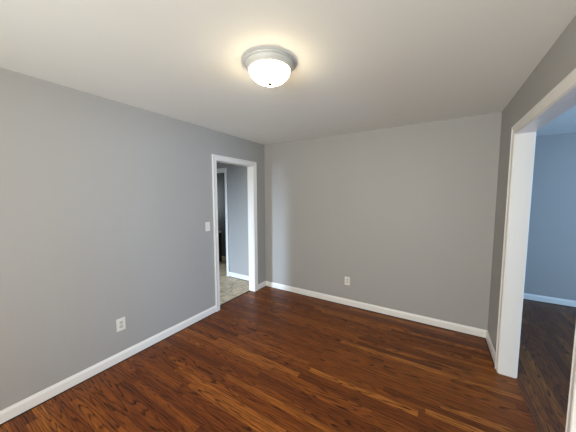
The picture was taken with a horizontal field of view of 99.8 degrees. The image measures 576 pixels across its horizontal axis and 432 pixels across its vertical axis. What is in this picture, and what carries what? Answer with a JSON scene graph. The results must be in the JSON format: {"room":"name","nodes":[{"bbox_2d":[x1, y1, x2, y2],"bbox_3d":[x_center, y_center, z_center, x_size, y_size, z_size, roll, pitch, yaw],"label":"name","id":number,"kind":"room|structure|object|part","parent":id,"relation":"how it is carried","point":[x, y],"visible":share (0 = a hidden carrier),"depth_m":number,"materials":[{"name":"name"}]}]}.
{"room":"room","nodes":[
{"label":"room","id":0,"kind":"room"},
{"bbox_2d":[0,67,265,410],"bbox_3d":[-1.781,0.194,2.055,0.110,2.440,5.100,3,5,32],"label":"wall","id":1,"kind":"structure","parent":0,"point":[106,205],"depth_m":2.10,"materials":[{"name":"grey paint"}]},
{"bbox_2d":[0,305,215,425],"bbox_3d":[-2.020,1.405,1.634,0.022,0.094,3.966,3,5,32],"label":"baseboard","id":2,"kind":"structure","parent":1,"relation":"attached to","point":[19,408],"depth_m":2.12,"materials":[{"name":"white paint"}]},
{"bbox_2d":[116,317,125,331],"bbox_3d":[-1.591,1.033,2.315,0.009,0.120,0.076,3,5,32],"label":"wall outlet","id":3,"kind":"object","parent":1,"relation":"attached to","point":[120,323],"visible":1,"depth_m":2.31,"materials":[{"name":"white plastic"}]},
{"bbox_2d":[205,222,209,230],"bbox_3d":[-1.035,0.136,3.144,0.017,0.118,0.072,3,5,32],"label":"light switch","id":4,"kind":"object","parent":1,"relation":"attached to","point":[207,224],"visible":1,"depth_m":3.14,"materials":[{"name":"white plastic"}]},
{"bbox_2d":[212,154,257,311],"bbox_3d":[-0.802,0.220,3.652,0.152,2.126,0.900,3,5,32],"label":"trim","id":5,"kind":"structure","parent":1,"relation":"attached to","point":[251,166],"depth_m":3.90,"materials":[{"name":"white paint"}]},
{"bbox_2d":[220,290,249,305],"bbox_3d":[-0.833,1.308,3.760,0.034,0.061,0.752,3,5,32],"label":"trim","id":6,"kind":"structure","parent":1,"relation":"attached to","point":[249,290],"depth_m":3.76,"materials":[{"name":"brown wood"}]},
{"bbox_2d":[258,281,265,289],"bbox_3d":[-0.447,1.196,4.180,0.022,0.094,0.234,3,5,32],"label":"baseboard","id":7,"kind":"structure","parent":1,"relation":"attached to","point":[263,284],"depth_m":4.18,"materials":[{"name":"white paint"}]},
{"bbox_2d":[217,173,225,256],"bbox_3d":[-1.015,-0.179,6.641,3.410,2.440,1.300,3,5,32],"label":"wall","id":8,"kind":"structure","parent":0,"point":[220,176],"depth_m":6.32,"materials":[{"name":"grey paint"}]},
{"bbox_2d":[219,256,248,304],"bbox_3d":[-2.453,1.266,4.296,3.290,0.064,6.750,3,5,32],"label":"floor","id":9,"kind":"structure","parent":0,"point":[230,288],"depth_m":4.30,"materials":[{"name":"tile"}]},
{"bbox_2d":[218,231,221,260],"bbox_3d":[-1.936,0.728,6.006,0.650,0.730,0.201,3,5,32],"label":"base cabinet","id":10,"kind":"object","parent":9,"relation":"on","point":[219,232],"visible":0.11,"depth_m":5.88,"materials":[{"name":"wood"}]},
{"bbox_2d":[0,0,575,144],"bbox_3d":[1.494,-0.992,0.890,6.810,0.100,6.920,3,5,32],"label":"ceiling","id":11,"kind":"structure","parent":0,"point":[361,65],"depth_m":1.50,"materials":[{"name":"white paint"}]},
{"bbox_2d":[244,49,294,86],"bbox_3d":[-0.119,-0.923,1.580,0.326,0.141,0.326,3,5,32],"label":"ceiling light","id":12,"kind":"object","parent":11,"relation":"attached to","point":[267,67],"visible":1,"depth_m":1.49,"materials":[{"name":"white glass"}]},
{"bbox_2d":[0,287,575,431],"bbox_3d":[1.471,1.518,1.110,6.676,0.060,6.720,3,5,32],"label":"floor","id":13,"kind":"structure","parent":0,"point":[269,359],"depth_m":2.09,"materials":[{"name":"brown wood"}]},
{"bbox_2d":[216,112,501,334],"bbox_3d":[-0.459,0.008,4.316,6.563,2.440,0.150,3,5,32],"label":"wall","id":14,"kind":"structure","parent":0,"point":[406,213],"depth_m":3.15,"materials":[{"name":"grey paint"}]},
{"bbox_2d":[217,168,228,275],"bbox_3d":[-1.514,0.115,4.984,0.905,2.116,0.145,3,5,32],"label":"trim","id":15,"kind":"structure","parent":14,"relation":"attached to","point":[219,170],"depth_m":4.71,"materials":[{"name":"white paint"}]},
{"bbox_2d":[229,272,248,280],"bbox_3d":[-0.819,1.161,4.568,0.799,0.094,0.022,3,5,32],"label":"baseboard","id":16,"kind":"structure","parent":14,"relation":"attached to","point":[231,274],"depth_m":4.63,"materials":[{"name":"white paint"}]},
{"bbox_2d":[345,276,349,284],"bbox_3d":[0.851,0.933,3.489,0.076,0.120,0.009,3,5,32],"label":"wall outlet","id":17,"kind":"object","parent":14,"relation":"attached to","point":[347,279],"visible":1,"depth_m":3.48,"materials":[{"name":"white plastic"}]},
{"bbox_2d":[266,281,486,338],"bbox_3d":[0.900,1.250,3.478,3.055,0.094,0.022,3,5,32],"label":"baseboard","id":18,"kind":"structure","parent":14,"relation":"attached to","point":[481,333],"depth_m":3.21,"materials":[{"name":"white paint"}]},
{"bbox_2d":[487,15,575,351],"bbox_3d":[0.914,0.322,0.402,0.108,2.440,5.100,3,5,32],"label":"wall","id":19,"kind":"structure","parent":0,"point":[559,61],"depth_m":2.03,"materials":[{"name":"grey paint"}]},
{"bbox_2d":[485,331,495,367],"bbox_3d":[2.052,1.331,2.459,0.022,0.094,0.556,3,5,32],"label":"baseboard","id":20,"kind":"structure","parent":19,"relation":"attached to","point":[491,349],"depth_m":2.44,"materials":[{"name":"white paint"}]},
{"bbox_2d":[495,68,575,431],"bbox_3d":[1.595,0.373,1.516,0.150,2.156,1.390,3,5,32],"label":"trim","id":21,"kind":"structure","parent":19,"relation":"attached to","point":[561,98],"depth_m":2.02,"materials":[{"name":"white paint"}]},
{"bbox_3d":[1.650,0.375,1.482,0.021,2.153,1.390,3,5,32],"label":"casing","id":22,"kind":"part","parent":21,"relation":"part of","materials":[{"name":"white paint"}]},
{"bbox_2d":[524,133,575,306],"bbox_3d":[4.595,0.098,3.094,3.545,2.440,0.120,3,5,32],"label":"wall","id":23,"kind":"structure","parent":0,"point":[550,271],"depth_m":3.50,"materials":[{"name":"grey paint"}]},
{"bbox_2d":[523,293,575,307],"bbox_3d":[4.606,1.274,3.100,3.437,0.094,0.022,3,5,32],"label":"baseboard","id":24,"kind":"structure","parent":23,"relation":"attached to","point":[532,297],"depth_m":3.56,"materials":[{"name":"white paint"}]}
]}

